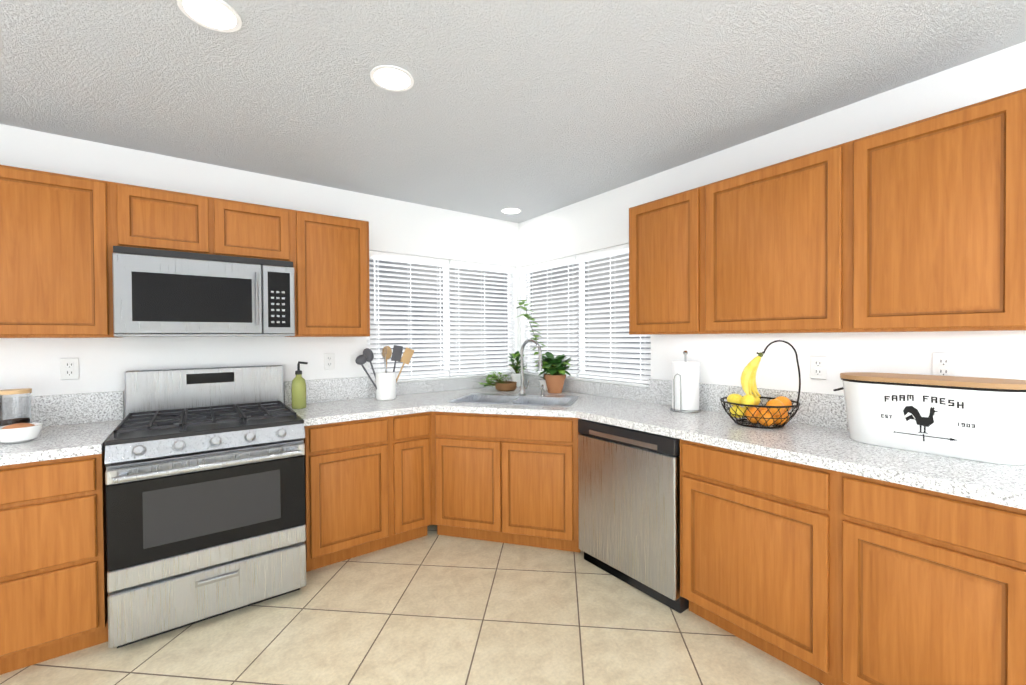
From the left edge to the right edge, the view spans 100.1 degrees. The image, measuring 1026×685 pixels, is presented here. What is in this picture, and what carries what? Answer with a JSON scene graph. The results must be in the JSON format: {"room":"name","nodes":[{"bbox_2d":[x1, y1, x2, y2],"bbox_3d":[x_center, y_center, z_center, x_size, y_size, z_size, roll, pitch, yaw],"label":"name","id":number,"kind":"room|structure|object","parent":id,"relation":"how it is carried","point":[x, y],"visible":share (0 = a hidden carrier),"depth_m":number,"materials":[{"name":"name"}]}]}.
{"room":"kitchen","nodes":[
{"label":"kitchen","id":0,"kind":"room"},
{"bbox_2d":[0,124,519,417],"bbox_3d":[-1.655,0.114,2.886,4.400,2.440,0.100,-1,1,-36],"label":"wall","id":1,"kind":"structure","parent":0,"point":[395,226],"depth_m":2.69,"materials":[{"name":"white paint"}]},
{"bbox_2d":[0,165,122,337],"bbox_3d":[-2.283,-0.414,2.143,0.460,0.780,0.338,-1,1,-36],"label":"upper cabinet","id":2,"kind":"object","parent":1,"relation":"attached to","point":[58,231],"depth_m":2.03,"materials":[{"name":"brown wood"}]},
{"bbox_2d":[60,358,78,379],"bbox_3d":[-2.364,0.140,2.293,0.072,0.116,0.010,-1,1,-36],"label":"electrical outlet","id":3,"kind":"object","parent":1,"relation":"attached to","point":[69,368],"visible":1,"depth_m":2.29,"materials":[{"name":"white plastic"}]},
{"bbox_2d":[116,183,215,254],"bbox_3d":[-1.936,-0.646,2.399,0.408,0.325,0.338,-1,1,-36],"label":"upper cabinet","id":4,"kind":"object","parent":1,"relation":"attached to","point":[148,218],"depth_m":2.27,"materials":[{"name":"brown wood"}]},
{"bbox_2d":[112,246,294,336],"bbox_3d":[-1.736,-0.260,2.478,0.801,0.447,0.451,-1,1,-36],"label":"microwave","id":5,"kind":"object","parent":4,"relation":"attached to","point":[162,293],"visible":1,"depth_m":2.30,"materials":[{"name":"silver metal"}]},
{"bbox_2d":[216,198,295,263],"bbox_3d":[-1.608,-0.651,2.641,0.407,0.325,0.338,-1,1,-36],"label":"upper cabinet","id":6,"kind":"object","parent":1,"relation":"attached to","point":[248,230],"depth_m":2.51,"materials":[{"name":"brown wood"}]},
{"bbox_2d":[31,375,511,426],"bbox_3d":[-1.490,0.342,2.933,3.836,0.159,0.020,-1,1,-36],"label":"backsplash","id":7,"kind":"structure","parent":1,"relation":"attached to","point":[49,410],"depth_m":2.89,"materials":[{"name":"grey stone"}]},
{"bbox_2d":[285,210,369,336],"bbox_3d":[-1.254,-0.429,2.905,0.470,0.780,0.338,-1,1,-36],"label":"upper cabinet","id":8,"kind":"object","parent":1,"relation":"attached to","point":[332,287],"depth_m":2.76,"materials":[{"name":"brown wood"}]},
{"bbox_2d":[324,353,334,369],"bbox_3d":[-1.312,0.134,3.071,0.072,0.116,0.010,-1,1,-36],"label":"electrical outlet","id":9,"kind":"object","parent":1,"relation":"attached to","point":[329,360],"visible":1,"depth_m":3.07,"materials":[{"name":"white plastic"}]},
{"bbox_2d":[367,260,511,377],"bbox_3d":[-0.582,-0.201,3.724,1.410,1.015,0.022,-1,1,-36],"label":"window","id":10,"kind":"structure","parent":1,"relation":"in","point":[421,288],"depth_m":3.70,"materials":[{"name":"white"}]},
{"bbox_2d":[367,250,514,380],"bbox_3d":[-0.551,-0.209,3.682,1.394,0.993,0.074,-1,1,-36],"label":"window blinds","id":11,"kind":"object","parent":10,"relation":"attached to","point":[405,258],"visible":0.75,"depth_m":3.63,"materials":[{"name":"grey plastic"}]},
{"bbox_2d":[369,372,514,383],"bbox_3d":[-0.550,0.299,3.691,1.406,0.015,0.073,-1,1,-36],"label":"window sill","id":12,"kind":"structure","parent":1,"relation":"attached to","point":[435,378],"depth_m":3.64,"materials":[{"name":"white paint"}]},
{"bbox_2d":[0,525,823,684],"bbox_3d":[-0.051,1.399,0.660,4.500,0.100,5.600,-1,1,-36],"label":"floor","id":13,"kind":"structure","parent":0,"point":[432,607],"depth_m":1.95,"materials":[{"name":"tile"}]},
{"bbox_2d":[0,447,107,674],"bbox_3d":[-2.233,0.914,1.956,0.625,0.869,0.712,-1,1,-36],"label":"base cabinet","id":14,"kind":"object","parent":13,"relation":"on","point":[54,594],"depth_m":1.77,"materials":[{"name":"brown wood"}]},
{"bbox_2d":[0,419,123,462],"bbox_3d":[-2.401,0.461,1.822,1.048,0.040,0.723,-1,1,-36],"label":"countertop","id":15,"kind":"structure","parent":14,"relation":"on","point":[69,438],"depth_m":1.88,"materials":[{"name":"white stone"}]},
{"bbox_2d":[0,388,31,425],"bbox_3d":[-2.380,0.329,1.991,0.236,0.218,0.106,0,1,-9],"label":"canisters","id":16,"kind":"object","parent":15,"relation":"on","point":[15,406],"visible":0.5,"depth_m":1.97,"materials":[{"name":"clear glass"}]},
{"bbox_2d":[0,423,42,443],"bbox_3d":[-2.184,0.397,1.900,0.147,0.081,0.147,-1,1,-36],"label":"bowl","id":17,"kind":"object","parent":15,"relation":"on","point":[17,433],"visible":1,"depth_m":1.87,"materials":[{"name":"white ceramic"}]},
{"bbox_2d":[104,365,305,647],"bbox_3d":[-1.609,0.748,2.316,0.781,1.185,0.818,-1,1,-36],"label":"range","id":18,"kind":"object","parent":13,"relation":"on","point":[205,495],"visible":1,"depth_m":2.06,"materials":[{"name":"silver metal"}]},
{"bbox_2d":[304,431,395,571],"bbox_3d":[-1.147,0.897,2.812,0.490,0.869,0.627,-1,1,-36],"label":"base cabinet","id":19,"kind":"object","parent":13,"relation":"on","point":[348,516],"depth_m":2.53,"materials":[{"name":"brown wood"}]},
{"bbox_2d":[284,383,1025,684],"bbox_3d":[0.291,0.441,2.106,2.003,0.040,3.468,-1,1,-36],"label":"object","id":20,"kind":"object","parent":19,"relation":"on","point":[843,560],"depth_m":1.71,"materials":[{"name":"brown wood"}]},
{"bbox_2d":[291,361,307,408],"bbox_3d":[-1.375,0.272,2.771,0.096,0.302,0.087,-1,1,-36],"label":"soap bottle","id":21,"kind":"object","parent":20,"relation":"on","point":[298,392],"visible":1,"depth_m":2.74,"materials":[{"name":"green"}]},
{"bbox_2d":[355,343,413,399],"bbox_3d":[-0.929,0.210,3.144,0.413,0.410,0.146,-1,1,-36],"label":"utensil crock","id":22,"kind":"object","parent":20,"relation":"on","point":[385,385],"visible":1,"depth_m":3.11,"materials":[{"name":"white ceramic"}]},
{"bbox_2d":[436,391,539,406],"bbox_3d":[-0.181,0.508,3.124,0.512,0.200,0.517,-1,1,-36],"label":"sink","id":23,"kind":"object","parent":20,"relation":"in","point":[474,398],"depth_m":3.28,"materials":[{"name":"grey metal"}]},
{"bbox_2d":[479,371,516,390],"bbox_3d":[-0.140,0.322,3.661,0.293,0.164,0.316,-1,1,-36],"label":"potted plant","id":24,"kind":"object","parent":20,"relation":"on","point":[501,385],"depth_m":3.61,"materials":[{"name":"brown"}]},
{"bbox_2d":[448,385,578,406],"bbox_3d":[0.020,0.463,3.096,0.899,0.288,0.963,-1,1,-36],"label":"sink","id":25,"kind":"object","parent":20,"relation":"in","point":[521,397],"depth_m":3.21,"materials":[{"name":"silver metal"}]},
{"bbox_2d":[479,300,572,392],"bbox_3d":[0.095,0.027,3.570,0.570,0.754,0.818,-1,1,-36],"label":"potted plant","id":26,"kind":"object","parent":20,"relation":"on","point":[554,379],"visible":0.88,"depth_m":3.55,"materials":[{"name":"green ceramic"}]},
{"bbox_2d":[518,339,541,395],"bbox_3d":[0.135,0.188,3.224,0.104,0.431,0.222,-1,1,-36],"label":"faucet","id":27,"kind":"object","parent":20,"relation":"on","point":[522,389],"depth_m":3.26,"materials":[{"name":"silver metal"}]},
{"bbox_2d":[670,351,701,412],"bbox_3d":[1.033,0.228,2.575,0.177,0.361,0.176,-1,1,-36],"label":"paper towel","id":28,"kind":"object","parent":20,"relation":"on","point":[685,385],"visible":1,"depth_m":2.51,"materials":[{"name":"white paper"}]},
{"bbox_2d":[720,340,800,428],"bbox_3d":[1.240,0.200,2.160,0.353,0.425,0.364,-1,1,-36],"label":"fruit basket","id":29,"kind":"object","parent":20,"relation":"on","point":[774,411],"visible":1,"depth_m":2.13,"materials":[{"name":"black metal"}]},
{"bbox_2d":[833,372,1025,464],"bbox_3d":[1.633,0.276,1.681,0.276,0.279,0.612,-1,1,-36],"label":"bin","id":30,"kind":"object","parent":20,"relation":"on","point":[980,419],"visible":0.98,"depth_m":1.58,"materials":[{"name":"white metal"}]},
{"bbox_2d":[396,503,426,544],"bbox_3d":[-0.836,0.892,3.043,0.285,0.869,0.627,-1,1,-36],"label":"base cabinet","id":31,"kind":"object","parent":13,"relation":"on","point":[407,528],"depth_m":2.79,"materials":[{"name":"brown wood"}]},
{"bbox_2d":[508,391,599,410],"bbox_3d":[0.207,0.506,3.017,0.513,0.200,0.517,-1,1,-36],"label":"sink","id":32,"kind":"object","parent":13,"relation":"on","point":[546,399],"depth_m":3.16,"materials":[{"name":"silver metal"}]},
{"bbox_2d":[578,419,688,613],"bbox_3d":[0.829,0.890,2.513,0.610,0.864,0.652,-1,1,-36],"label":"dishwasher","id":33,"kind":"object","parent":13,"relation":"on","point":[629,504],"visible":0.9,"depth_m":2.27,"materials":[{"name":"silver metal"}]},
{"bbox_2d":[0,0,1025,222],"bbox_3d":[-0.068,-1.140,0.631,4.500,0.100,5.600,-1,1,-36],"label":"ceiling","id":34,"kind":"structure","parent":0,"point":[530,109],"depth_m":1.80,"materials":[{"name":"white paint"}]},
{"bbox_2d":[177,0,241,31],"bbox_3d":[-1.001,-1.090,1.421,0.176,0.005,0.176,-1,1,-36],"label":"recessed light","id":35,"kind":"object","parent":34,"relation":"in","point":[219,15],"visible":1,"depth_m":1.43,"materials":[{"name":"white"}]},
{"bbox_2d":[370,65,413,91],"bbox_3d":[-0.502,-1.097,1.790,0.176,0.005,0.176,-1,1,-36],"label":"recessed light","id":36,"kind":"object","parent":34,"relation":"in","point":[392,78],"visible":1,"depth_m":1.79,"materials":[{"name":"white"}]},
{"bbox_2d":[501,208,521,213],"bbox_3d":[-0.014,-1.123,3.669,0.176,0.005,0.176,-1,1,-36],"label":"recessed light","id":37,"kind":"object","parent":34,"relation":"in","point":[511,210],"visible":0.98,"depth_m":3.65,"materials":[{"name":"white"}]},
{"bbox_2d":[519,41,1025,394],"bbox_3d":[1.709,0.103,1.954,0.100,2.440,5.400,-1,1,-36],"label":"wall","id":38,"kind":"structure","parent":0,"point":[597,222],"depth_m":2.17,"materials":[{"name":"white paint"}]},
{"bbox_2d":[524,372,648,386],"bbox_3d":[0.539,0.294,3.519,0.073,0.015,1.431,-1,1,-36],"label":"window sill","id":39,"kind":"structure","parent":38,"relation":"attached to","point":[608,381],"depth_m":3.27,"materials":[{"name":"white paint"}]},
{"bbox_2d":[527,254,650,380],"bbox_3d":[0.575,-0.206,3.542,0.022,1.015,1.435,-1,1,-36],"label":"window","id":40,"kind":"structure","parent":38,"relation":"in","point":[592,280],"depth_m":3.51,"materials":[{"name":"white"}]},
{"bbox_2d":[522,243,650,383],"bbox_3d":[0.533,-0.214,3.511,0.074,0.993,1.419,-1,1,-36],"label":"window blinds","id":41,"kind":"object","parent":40,"relation":"attached to","point":[618,250],"visible":0.79,"depth_m":3.41,"materials":[{"name":"grey plastic"}]},
{"bbox_2d":[629,188,695,334],"bbox_3d":[0.982,-0.440,2.554,0.337,0.780,0.483,-1,1,-36],"label":"upper cabinet","id":42,"kind":"object","parent":38,"relation":"attached to","point":[662,232],"depth_m":2.44,"materials":[{"name":"brown wood"}]},
{"bbox_2d":[521,375,848,430],"bbox_3d":[1.094,0.328,2.686,0.020,0.159,3.446,-1,1,-36],"label":"backsplash","id":43,"kind":"structure","parent":38,"relation":"attached to","point":[818,409],"depth_m":2.53,"materials":[{"name":"grey stone"}]},
{"bbox_2d":[696,145,839,333],"bbox_3d":[1.312,-0.437,2.109,0.337,0.780,0.626,-1,1,-36],"label":"upper cabinet","id":44,"kind":"object","parent":38,"relation":"attached to","point":[768,238],"depth_m":1.98,"materials":[{"name":"brown wood"}]},
{"bbox_2d":[810,356,826,379],"bbox_3d":[1.512,0.124,2.128,0.010,0.116,0.072,-1,1,-36],"label":"electrical outlet","id":45,"kind":"object","parent":38,"relation":"attached to","point":[818,367],"visible":1,"depth_m":2.12,"materials":[{"name":"white plastic"}]},
{"bbox_2d":[840,88,1025,332],"bbox_3d":[1.645,-0.433,1.658,0.337,0.780,0.496,-1,1,-36],"label":"upper cabinet","id":46,"kind":"object","parent":38,"relation":"attached to","point":[916,226],"depth_m":1.54,"materials":[{"name":"brown wood"}]},
{"bbox_2d":[932,352,955,375],"bbox_3d":[1.775,0.100,1.771,0.010,0.116,0.072,-1,1,-36],"label":"electrical outlet","id":47,"kind":"object","parent":38,"relation":"attached to","point":[943,364],"visible":0.92,"depth_m":1.77,"materials":[{"name":"white plastic"}]}
]}

